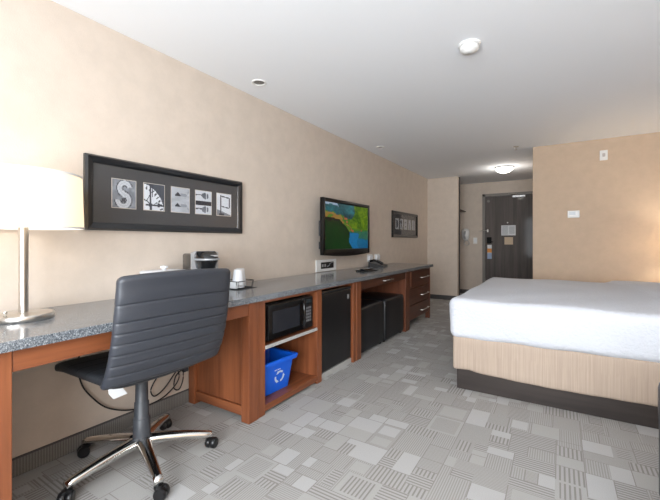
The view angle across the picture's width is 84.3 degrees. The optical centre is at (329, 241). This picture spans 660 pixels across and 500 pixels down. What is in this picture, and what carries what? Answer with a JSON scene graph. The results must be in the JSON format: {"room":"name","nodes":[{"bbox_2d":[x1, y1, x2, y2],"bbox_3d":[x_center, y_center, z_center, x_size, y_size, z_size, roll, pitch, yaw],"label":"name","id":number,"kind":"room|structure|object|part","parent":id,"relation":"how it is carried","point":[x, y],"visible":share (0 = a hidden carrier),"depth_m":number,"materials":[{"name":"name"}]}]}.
{"room":"hotel room","nodes":[
{"label":"hotel room","id":0,"kind":"room"},
{"bbox_2d":[0,0,426,457],"bbox_3d":[-0.077,-0.045,4.095,0.100,2.370,9.750,0,0,32],"label":"wall","id":1,"kind":"structure","parent":0,"point":[72,85],"depth_m":2.23,"materials":[{"name":"paint"}]},
{"bbox_2d":[12,388,188,477],"bbox_3d":[-0.323,1.075,3.599,0.012,0.091,8.450,0,0,32],"label":"baseboard","id":2,"kind":"structure","parent":1,"relation":"attached to","point":[21,464],"depth_m":1.96,"materials":[{"name":"carpet"}]},
{"bbox_2d":[78,356,183,410],"bbox_3d":[-1.170,0.761,2.205,0.021,0.526,0.645,0,0,33],"label":"power cable","id":3,"kind":"object","parent":1,"relation":"attached to","point":[182,370],"visible":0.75,"depth_m":2.30,"materials":[{"name":"black plastic"}]},
{"bbox_2d":[83,153,241,233],"bbox_3d":[-1.022,-0.271,2.464,0.032,0.418,1.156,0,0,32],"label":"framed picture","id":4,"kind":"object","parent":1,"relation":"attached to","point":[119,194],"visible":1,"depth_m":2.32,"materials":[{"name":"black wood"}]},
{"bbox_2d":[112,178,135,208],"bbox_3d":[-1.220,-0.281,2.161,0.001,0.165,0.138,0,0,32],"label":"photo","id":5,"kind":"object","parent":4,"relation":"attached to","point":[123,191],"depth_m":2.16},
{"bbox_2d":[144,183,163,210],"bbox_3d":[-1.119,-0.281,2.322,0.001,0.165,0.138,0,0,32],"label":"photo","id":6,"kind":"object","parent":4,"relation":"attached to","point":[153,194],"depth_m":2.32},
{"bbox_2d":[172,187,188,212],"bbox_3d":[-1.018,-0.281,2.483,0.001,0.165,0.138,0,0,32],"label":"photo","id":7,"kind":"object","parent":4,"relation":"attached to","point":[180,196],"depth_m":2.48},
{"bbox_2d":[196,190,210,214],"bbox_3d":[-0.917,-0.281,2.644,0.001,0.165,0.138,0,0,32],"label":"photo","id":8,"kind":"object","parent":4,"relation":"attached to","point":[203,199],"depth_m":2.64},
{"bbox_2d":[217,193,230,215],"bbox_3d":[-0.816,-0.281,2.804,0.001,0.165,0.138,0,0,32],"label":"photo","id":9,"kind":"object","parent":4,"relation":"attached to","point":[223,200],"depth_m":2.80},
{"bbox_2d":[316,259,335,271],"bbox_3d":[-0.036,0.266,4.045,0.022,0.128,0.410,0,0,32],"label":"panel","id":10,"kind":"object","parent":1,"relation":"attached to","point":[328,264],"visible":1,"depth_m":4.02,"materials":[{"name":"white plastic"}]},
{"bbox_3d":[-0.029,0.265,4.052,0.004,0.070,0.260,0,0,32],"label":"socket panel","id":11,"kind":"part","parent":10,"relation":"part of","materials":[{"name":"black plastic"}]},
{"bbox_2d":[319,197,369,255],"bbox_3d":[0.160,-0.146,4.247,0.140,0.626,1.090,0,0,32],"label":"television","id":12,"kind":"object","parent":1,"relation":"attached to","point":[344,226],"visible":1,"depth_m":4.11,"materials":[{"name":"black"}]},
{"bbox_2d":[367,254,372,261],"bbox_3d":[0.552,0.228,4.974,0.030,0.100,0.160,0,0,32],"label":"wall outlet","id":13,"kind":"object","parent":1,"relation":"attached to","point":[369,256],"visible":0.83,"depth_m":4.94,"materials":[{"name":"white plastic"}]},
{"bbox_2d":[374,254,379,259],"bbox_3d":[0.677,0.228,5.173,0.030,0.100,0.160,0,0,32],"label":"wall outlet","id":14,"kind":"object","parent":1,"relation":"attached to","point":[376,256],"visible":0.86,"depth_m":5.13,"materials":[{"name":"white plastic"}]},
{"bbox_2d":[391,210,417,237],"bbox_3d":[1.271,-0.271,6.111,0.032,0.418,1.156,0,0,32],"label":"framed picture","id":15,"kind":"object","parent":1,"relation":"attached to","point":[403,225],"visible":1,"depth_m":6.04,"materials":[{"name":"black wood"}]},
{"bbox_2d":[395,218,398,228],"bbox_3d":[1.072,-0.281,5.809,0.001,0.173,0.146,0,0,32],"label":"photo","id":16,"kind":"object","parent":15,"relation":"attached to","point":[396,219],"depth_m":5.80,"materials":[{"name":"beige paper"}]},
{"bbox_2d":[400,219,402,229],"bbox_3d":[1.173,-0.281,5.969,0.002,0.173,0.146,0,0,32],"label":"photo","id":17,"kind":"object","parent":15,"relation":"attached to","point":[401,220],"depth_m":5.96,"materials":[{"name":"beige paper"}]},
{"bbox_2d":[404,219,406,229],"bbox_3d":[1.274,-0.281,6.130,0.002,0.173,0.146,0,0,32],"label":"photo","id":18,"kind":"object","parent":15,"relation":"attached to","point":[405,220],"depth_m":6.12,"materials":[{"name":"beige paper"}]},
{"bbox_2d":[408,220,410,229],"bbox_3d":[1.376,-0.281,6.291,0.001,0.165,0.138,0,0,32],"label":"photo","id":19,"kind":"object","parent":15,"relation":"attached to","point":[409,221],"depth_m":6.28,"materials":[{"name":"beige paper"}]},
{"bbox_2d":[12,293,659,499],"bbox_3d":[1.778,1.120,3.194,4.200,0.001,10.200,0,0,32],"label":"floor","id":20,"kind":"structure","parent":0,"point":[394,422],"depth_m":1.96,"materials":[{"name":"carpet"}]},
{"bbox_2d":[0,302,258,499],"bbox_3d":[-1.044,0.747,1.891,0.579,0.746,1.320,0,0,32],"label":"writing desk","id":21,"kind":"object","parent":20,"relation":"on","point":[228,380],"visible":0.55,"depth_m":2.25,"materials":[{"name":"brown wood"}]},
{"bbox_3d":[-1.154,0.747,1.238,0.069,0.746,0.097,0,0,32],"label":"leg","id":22,"kind":"part","parent":21,"relation":"part of","materials":[{"name":"brown wood"}]},
{"bbox_3d":[-0.942,0.747,2.541,0.060,0.746,0.060,0,0,32],"label":"leg","id":23,"kind":"part","parent":21,"relation":"part of","materials":[{"name":"brown wood"}]},
{"bbox_3d":[-0.725,1.061,2.407,0.448,0.058,0.040,0,0,32],"label":"rail","id":24,"kind":"part","parent":21,"relation":"part of","materials":[{"name":"brown wood"}]},
{"bbox_3d":[-0.723,0.702,2.410,0.448,0.656,0.020,0,0,32],"label":"panel","id":25,"kind":"part","parent":21,"relation":"part of","materials":[{"name":"brown wood"}]},
{"bbox_3d":[-0.500,0.747,2.278,0.069,0.746,0.085,0,0,32],"label":"leg","id":26,"kind":"part","parent":21,"relation":"part of","materials":[{"name":"brown wood"}]},
{"bbox_2d":[54,268,230,499],"bbox_3d":[-0.946,0.623,1.803,0.738,0.993,0.689,0,0,32],"label":"office chair","id":27,"kind":"object","parent":20,"relation":"on","point":[165,323],"visible":1,"depth_m":1.62,"materials":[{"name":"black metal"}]},
{"bbox_2d":[61,487,72,494],"bbox_3d":[-1.127,1.071,1.561,0.042,0.046,0.042,0,0,32],"label":"hood","id":28,"kind":"object","parent":27,"relation":"attached to","point":[67,490],"depth_m":1.55,"materials":[{"name":"black plastic"}]},
{"bbox_3d":[-1.047,1.018,1.688,0.068,0.088,0.316,0,0,32],"label":"leg","id":29,"kind":"part","parent":27,"relation":"part of","materials":[{"name":"silver metal"}]},
{"bbox_3d":[-1.128,1.018,1.876,0.316,0.088,0.068,0,0,11],"label":"leg","id":30,"kind":"part","parent":27,"relation":"part of","materials":[{"name":"silver metal"}]},
{"bbox_3d":[-0.976,0.606,1.830,0.540,0.081,0.524,0,0,32],"label":"seat","id":31,"kind":"part","parent":27,"relation":"part of","materials":[{"name":"grey leather"}]},
{"bbox_3d":[-0.838,1.018,1.700,0.068,0.088,0.316,0,0,-39],"label":"leg","id":32,"kind":"part","parent":27,"relation":"part of","materials":[{"name":"silver metal"}]},
{"bbox_2d":[154,484,163,490],"bbox_3d":[-0.744,1.071,1.584,0.042,0.046,0.042,0,0,32],"label":"hood","id":33,"kind":"object","parent":27,"relation":"attached to","point":[157,487],"depth_m":1.57,"materials":[{"name":"black plastic"}]},
{"bbox_3d":[-0.963,1.018,2.020,0.068,0.088,0.316,0,0,-4],"label":"leg","id":34,"kind":"part","parent":27,"relation":"part of","materials":[{"name":"silver metal"}]},
{"bbox_3d":[-0.709,0.367,1.663,0.188,0.481,0.559,0,0,32],"label":"backrest","id":35,"kind":"part","parent":27,"relation":"part of","materials":[{"name":"grey leather"}]},
{"bbox_3d":[-0.785,1.018,1.911,0.316,0.088,0.068,0,0,-23],"label":"leg","id":36,"kind":"part","parent":27,"relation":"part of","materials":[{"name":"silver metal"}]},
{"bbox_2d":[206,436,213,441],"bbox_3d":[-0.647,1.071,1.969,0.042,0.046,0.042,0,0,32],"label":"hood","id":37,"kind":"object","parent":27,"relation":"attached to","point":[208,438],"depth_m":1.95,"materials":[{"name":"black plastic"}]},
{"bbox_2d":[259,289,321,417],"bbox_3d":[-0.500,0.747,2.759,0.582,0.746,0.722,0,0,32],"label":"base cabinet","id":38,"kind":"object","parent":20,"relation":"on","point":[306,368],"visible":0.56,"depth_m":2.84,"materials":[{"name":"brown wood"}]},
{"bbox_3d":[-0.678,0.747,2.479,0.578,0.746,0.060,0,0,32],"label":"panel","id":39,"kind":"part","parent":38,"relation":"part of","materials":[{"name":"brown wood"}]},
{"bbox_2d":[265,347,297,395],"bbox_3d":[-0.468,0.940,2.627,0.312,0.235,0.394,0,0,35],"label":"recycling bin","id":40,"kind":"object","parent":38,"relation":"on","point":[278,361],"visible":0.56,"depth_m":2.60,"materials":[{"name":"blue plastic"}]},
{"bbox_2d":[265,295,311,341],"bbox_3d":[-0.419,0.549,2.717,0.414,0.255,0.525,0,0,32],"label":"microwave","id":41,"kind":"object","parent":38,"relation":"on","point":[283,317],"visible":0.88,"depth_m":2.58,"materials":[{"name":"black plastic"}]},
{"bbox_3d":[-0.197,0.546,2.720,0.017,0.205,0.044,0,0,-32],"label":"handle","id":42,"kind":"part","parent":41,"relation":"part of","materials":[{"name":"black plastic"}]},
{"bbox_3d":[-0.172,0.546,2.803,0.019,0.238,0.112,0,0,32],"label":"control panel","id":43,"kind":"part","parent":41,"relation":"part of","materials":[{"name":"black plastic"}]},
{"bbox_2d":[265,327,314,345],"bbox_3d":[-0.502,0.687,2.757,0.559,0.018,0.595,0,0,32],"label":"shelf","id":44,"kind":"object","parent":38,"relation":"attached to","point":[303,332],"depth_m":2.59,"materials":[{"name":"white wood"}]},
{"bbox_3d":[-0.267,0.386,2.609,0.020,0.024,0.595,0,0,32],"label":"rail","id":45,"kind":"part","parent":38,"relation":"part of","materials":[{"name":"brown wood"}]},
{"bbox_3d":[-0.260,0.687,2.605,0.012,0.022,0.595,0,0,32],"label":"edge trim","id":46,"kind":"part","parent":38,"relation":"part of","materials":[{"name":"grey"}]},
{"bbox_3d":[-0.327,0.747,3.038,0.578,0.746,0.065,0,0,32],"label":"panel","id":47,"kind":"part","parent":38,"relation":"part of","materials":[{"name":"brown wood"}]},
{"bbox_2d":[322,358,350,378],"bbox_3d":[-0.141,1.097,3.270,0.470,0.045,0.522,0,0,32],"label":"sill","id":48,"kind":"structure","parent":20,"relation":"on","point":[340,365],"depth_m":3.13,"materials":[{"name":"grey"}]},
{"bbox_2d":[322,285,350,371],"bbox_3d":[-0.143,0.740,3.270,0.496,0.668,0.500,0,0,32],"label":"mini fridge","id":49,"kind":"object","parent":48,"relation":"on","point":[336,301],"visible":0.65,"depth_m":3.13,"materials":[{"name":"black plastic"}]},
{"bbox_2d":[322,272,408,362],"bbox_3d":[0.230,0.747,3.893,0.610,0.746,1.973,0,0,32],"label":"base cabinet","id":50,"kind":"object","parent":20,"relation":"on","point":[396,283],"visible":0.27,"depth_m":3.68,"materials":[{"name":"brown wood"}]},
{"bbox_2d":[0,263,432,353],"bbox_3d":[-0.081,0.353,3.397,0.633,0.037,4.985,0,0,32],"label":"countertop","id":51,"kind":"structure","parent":50,"relation":"on","point":[73,321],"depth_m":1.84,"materials":[{"name":"stone"}]},
{"bbox_2d":[0,164,84,323],"bbox_3d":[-1.325,0.020,1.575,0.439,0.628,0.439,0,0,32],"label":"table lamp","id":52,"kind":"object","parent":51,"relation":"on","point":[31,198],"visible":1,"depth_m":1.48,"materials":[{"name":"white fabric"}]},
{"bbox_3d":[-1.325,-0.175,1.575,0.436,0.236,0.436,0,0,32],"label":"lamp shade","id":53,"kind":"part","parent":52,"relation":"part of","materials":[{"name":"fabric"}]},
{"bbox_2d":[140,266,184,273],"bbox_3d":[-1.035,0.243,2.271,0.180,0.183,0.228,0,0,32],"label":"ice bucket","id":54,"kind":"object","parent":51,"relation":"on","point":[162,267],"visible":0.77,"depth_m":2.23,"materials":[{"name":"white plastic"}]},
{"bbox_3d":[-1.035,0.188,2.271,0.180,0.018,0.228,0,0,32],"label":"lid","id":55,"kind":"part","parent":54,"relation":"part of","materials":[{"name":"white plastic"}]},
{"bbox_2d":[183,251,219,269],"bbox_3d":[-0.822,0.199,2.361,0.171,0.271,0.310,0,0,-39],"label":"coffee maker","id":56,"kind":"object","parent":51,"relation":"on","point":[197,259],"visible":0.44,"depth_m":2.27,"materials":[{"name":"grey plastic"}]},
{"bbox_3d":[-0.864,0.202,2.411,0.168,0.243,0.180,0,0,-39],"label":"water tank","id":57,"kind":"part","parent":56,"relation":"part of","materials":[{"name":"grey plastic"}]},
{"bbox_2d":[230,279,254,289],"bbox_3d":[-0.654,0.306,2.614,0.170,0.057,0.190,0,0,32],"label":"wire basket","id":58,"kind":"object","parent":51,"relation":"on","point":[252,280],"visible":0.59,"depth_m":2.58,"materials":[{"name":"black metal"}]},
{"bbox_2d":[230,282,237,288],"bbox_3d":[-0.687,0.305,2.543,0.100,0.045,0.018,0,0,32],"label":"napkin stack","id":59,"kind":"object","parent":58,"relation":"in","point":[232,284],"visible":0.56,"depth_m":2.52,"materials":[{"name":"white paper"}]},
{"bbox_2d":[232,269,244,287],"bbox_3d":[-0.647,0.261,2.568,0.088,0.124,0.088,0,0,32],"label":"paper cup","id":60,"kind":"object","parent":58,"relation":"in","point":[238,276],"visible":0.84,"depth_m":2.54,"materials":[{"name":"white paper"}]},
{"bbox_2d":[237,268,245,285],"bbox_3d":[-0.656,0.261,2.657,0.088,0.124,0.088,0,0,32],"label":"paper cup","id":61,"kind":"object","parent":58,"relation":"in","point":[237,268],"visible":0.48,"depth_m":2.65,"materials":[{"name":"white paper"}]},
{"bbox_2d":[356,268,377,271],"bbox_3d":[0.416,0.321,4.109,0.130,0.027,0.260,0,0,40],"label":"tray","id":62,"kind":"object","parent":51,"relation":"on","point":[364,269],"visible":1,"depth_m":4.04,"materials":[{"name":"black plastic"}]},
{"bbox_2d":[368,259,387,266],"bbox_3d":[0.638,0.284,4.832,0.200,0.099,0.240,0,0,22],"label":"telephone","id":63,"kind":"object","parent":51,"relation":"on","point":[373,263],"visible":1,"depth_m":4.74,"materials":[{"name":"black plastic"}]},
{"bbox_3d":[-0.015,0.747,3.534,0.578,0.746,0.056,0,0,32],"label":"panel","id":64,"kind":"part","parent":50,"relation":"part of","materials":[{"name":"brown wood"}]},
{"bbox_3d":[0.029,0.747,3.601,0.581,0.746,0.088,0,0,32],"label":"panel","id":65,"kind":"part","parent":50,"relation":"part of","materials":[{"name":"brown wood"}]},
{"bbox_3d":[0.445,0.420,4.099,0.400,0.089,1.189,0,0,32],"label":"drawer","id":66,"kind":"part","parent":50,"relation":"part of","materials":[{"name":"brown wood"}]},
{"bbox_3d":[0.716,0.747,4.694,0.581,0.746,0.100,0,0,32],"label":"panel","id":67,"kind":"part","parent":50,"relation":"part of","materials":[{"name":"brown wood"}]},
{"bbox_2d":[361,299,383,352],"bbox_3d":[0.235,0.880,3.906,0.500,0.479,0.565,0,0,32],"label":"ottoman","id":68,"kind":"object","parent":20,"relation":"on","point":[372,311],"visible":0.34,"depth_m":3.76,"materials":[{"name":"black leather"}]},
{"bbox_2d":[361,299,382,310],"bbox_3d":[0.235,0.680,3.906,0.496,0.079,0.561,0,0,32],"label":"cushion","id":69,"kind":"object","parent":68,"relation":"on","point":[366,304],"depth_m":3.84,"materials":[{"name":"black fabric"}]},
{"bbox_2d":[361,292,403,341],"bbox_3d":[0.552,0.880,4.387,0.500,0.479,0.565,0,0,32],"label":"ottoman","id":70,"kind":"object","parent":20,"relation":"on","point":[393,303],"visible":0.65,"depth_m":4.23,"materials":[{"name":"black leather"}]},
{"bbox_2d":[361,292,402,302],"bbox_3d":[0.552,0.680,4.387,0.496,0.079,0.561,0,0,32],"label":"cushion","id":71,"kind":"object","parent":70,"relation":"on","point":[385,297],"depth_m":4.30,"materials":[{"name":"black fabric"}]},
{"bbox_2d":[409,267,429,328],"bbox_3d":[0.999,0.747,5.119,0.608,0.746,0.910,0,0,32],"label":"dresser","id":72,"kind":"object","parent":20,"relation":"on","point":[419,280],"visible":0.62,"depth_m":4.96,"materials":[{"name":"brown wood"}]},
{"bbox_3d":[0.974,0.747,4.621,0.060,0.746,0.040,0,0,32],"label":"leg","id":73,"kind":"part","parent":72,"relation":"part of","materials":[{"name":"brown wood"}]},
{"bbox_3d":[1.218,0.922,4.975,0.019,0.185,0.810,0,0,32],"label":"drawer","id":74,"kind":"part","parent":72,"relation":"part of","materials":[{"name":"brown wood"}]},
{"bbox_3d":[1.218,0.718,4.975,0.019,0.205,0.810,0,0,32],"label":"drawer","id":75,"kind":"part","parent":72,"relation":"part of","materials":[{"name":"brown wood"}]},
{"bbox_3d":[1.218,0.495,4.975,0.019,0.220,0.810,0,0,32],"label":"drawer","id":76,"kind":"part","parent":72,"relation":"part of","materials":[{"name":"brown wood"}]},
{"bbox_3d":[1.434,0.747,5.353,0.060,0.746,0.050,0,0,32],"label":"leg","id":77,"kind":"part","parent":72,"relation":"part of","materials":[{"name":"brown wood"}]},
{"bbox_2d":[453,336,659,428],"bbox_3d":[2.338,0.545,3.051,2.090,1.150,2.145,0,0,32],"label":"bed","id":78,"kind":"object","parent":20,"relation":"on","point":[618,389],"visible":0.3,"depth_m":2.41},
{"bbox_2d":[449,277,659,362],"bbox_3d":[2.301,0.565,3.073,2.068,0.366,2.005,0,0,32],"label":"mattress","id":79,"kind":"object","parent":78,"relation":"on","point":[617,319],"visible":0.99,"depth_m":2.51,"materials":[{"name":"white fabric"}]},
{"bbox_2d":[658,382,659,495],"bbox_3d":[1.391,0.695,0.968,0.680,0.850,0.686,0,0,32],"label":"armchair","id":80,"kind":"object","parent":20,"relation":"on","point":[659,382],"visible":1,"depth_m":1.38,"materials":[{"name":"grey"}]},
{"bbox_2d":[51,0,659,184],"bbox_3d":[1.529,-1.280,3.084,3.895,0.100,9.750,0,0,32],"label":"ceiling","id":81,"kind":"structure","parent":0,"point":[394,75],"depth_m":2.55,"materials":[{"name":"white paint"}]},
{"bbox_2d":[252,79,265,85],"bbox_3d":[-0.548,-1.226,2.820,0.112,0.008,0.112,0,0,32],"label":"recessed light","id":82,"kind":"object","parent":81,"relation":"in","point":[258,82],"visible":1,"depth_m":2.82,"materials":[{"name":"white plastic"}]},
{"bbox_2d":[458,39,480,54],"bbox_3d":[0.870,-1.204,2.276,0.132,0.052,0.132,0,0,32],"label":"smoke detector","id":83,"kind":"object","parent":81,"relation":"attached to","point":[469,46],"visible":1,"depth_m":2.24,"materials":[{"name":"white plastic"}]},
{"bbox_3d":[0.870,-1.223,2.276,0.132,0.014,0.132,0,0,32],"label":"mount plate","id":84,"kind":"part","parent":83,"relation":"part of","materials":[{"name":"white plastic"}]},
{"bbox_2d":[495,165,513,172],"bbox_3d":[2.893,-1.178,6.048,0.286,0.104,0.286,0,0,32],"label":"ceiling light","id":85,"kind":"object","parent":81,"relation":"attached to","point":[501,169],"visible":1,"depth_m":5.96,"materials":[{"name":"white glass"}]},
{"bbox_2d":[427,176,458,295],"bbox_3d":[2.189,-0.045,7.075,0.585,2.370,0.110,0,0,32],"label":"wall","id":86,"kind":"structure","parent":0,"point":[442,193],"depth_m":7.01,"materials":[{"name":"paint"}]},
{"bbox_2d":[430,294,455,299],"bbox_3d":[2.169,1.077,7.017,0.573,0.085,0.010,0,0,32],"label":"baseboard","id":87,"kind":"structure","parent":86,"relation":"attached to","point":[432,296],"depth_m":7.02,"materials":[{"name":"grey"}]},
{"bbox_2d":[459,177,459,294],"bbox_3d":[2.471,-0.055,6.995,0.047,2.350,0.045,0,0,32],"label":"trim","id":88,"kind":"structure","parent":86,"relation":"attached to","point":[459,177],"depth_m":6.97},
{"bbox_2d":[460,179,532,289],"bbox_3d":[3.366,-0.045,7.641,1.954,2.370,0.120,0,0,32],"label":"wall","id":89,"kind":"structure","parent":0,"point":[470,194],"depth_m":7.75,"materials":[{"name":"paint"}]},
{"bbox_2d":[462,229,469,244],"bbox_3d":[2.883,-0.091,7.751,0.162,0.362,0.206,0,0,32],"label":"iron","id":90,"kind":"object","parent":89,"relation":"attached to","point":[465,232],"visible":1,"depth_m":7.71,"materials":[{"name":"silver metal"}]},
{"bbox_2d":[479,191,532,282],"bbox_3d":[3.577,0.068,7.381,1.041,2.105,0.196,0,0,32],"label":"door","id":91,"kind":"structure","parent":89,"relation":"in","point":[515,261],"depth_m":7.40,"materials":[{"name":"laminate"}]},
{"bbox_2d":[487,245,491,258],"bbox_3d":[3.320,0.220,7.581,0.084,0.290,0.003,0,0,32],"label":"hanger","id":92,"kind":"object","parent":91,"relation":"hanging from","point":[489,247],"visible":1,"depth_m":7.58,"materials":[{"name":"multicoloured paper"}]},
{"bbox_3d":[3.319,0.305,7.580,0.084,0.120,0.001,0,0,32],"label":"blue panel","id":93,"kind":"part","parent":92,"relation":"part of","materials":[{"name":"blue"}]},
{"bbox_2d":[501,225,515,234],"bbox_3d":[3.621,-0.223,7.393,0.264,0.205,0.003,0,0,32],"label":"notice","id":94,"kind":"object","parent":91,"relation":"attached to","point":[505,229],"visible":1,"depth_m":7.39,"materials":[{"name":"white paper"}]},
{"bbox_2d":[504,237,512,244],"bbox_3d":[3.625,-0.010,7.391,0.156,0.150,0.002,0,0,32],"label":"notice","id":95,"kind":"object","parent":91,"relation":"attached to","point":[507,240],"visible":1,"depth_m":7.39,"materials":[{"name":"beige paper"}]},
{"bbox_2d":[533,132,659,282],"bbox_3d":[4.211,-0.045,5.468,1.891,2.370,2.860,0,0,32],"label":"wall","id":96,"kind":"structure","parent":0,"point":[615,236],"depth_m":4.39,"materials":[{"name":"beige paint"}]},
{"bbox_2d":[568,210,579,217],"bbox_3d":[3.018,-0.336,4.514,0.124,0.088,0.026,0,0,32],"label":"thermostat","id":97,"kind":"object","parent":96,"relation":"attached to","point":[571,214],"visible":1,"depth_m":4.50,"materials":[{"name":"white plastic"}]},
{"bbox_2d":[600,150,607,160],"bbox_3d":[3.270,-1.029,4.351,0.076,0.118,0.034,0,0,32],"label":"fire alarm strobe","id":98,"kind":"object","parent":96,"relation":"attached to","point":[603,153],"visible":1,"depth_m":4.34,"materials":[{"name":"white plastic"}]}
]}

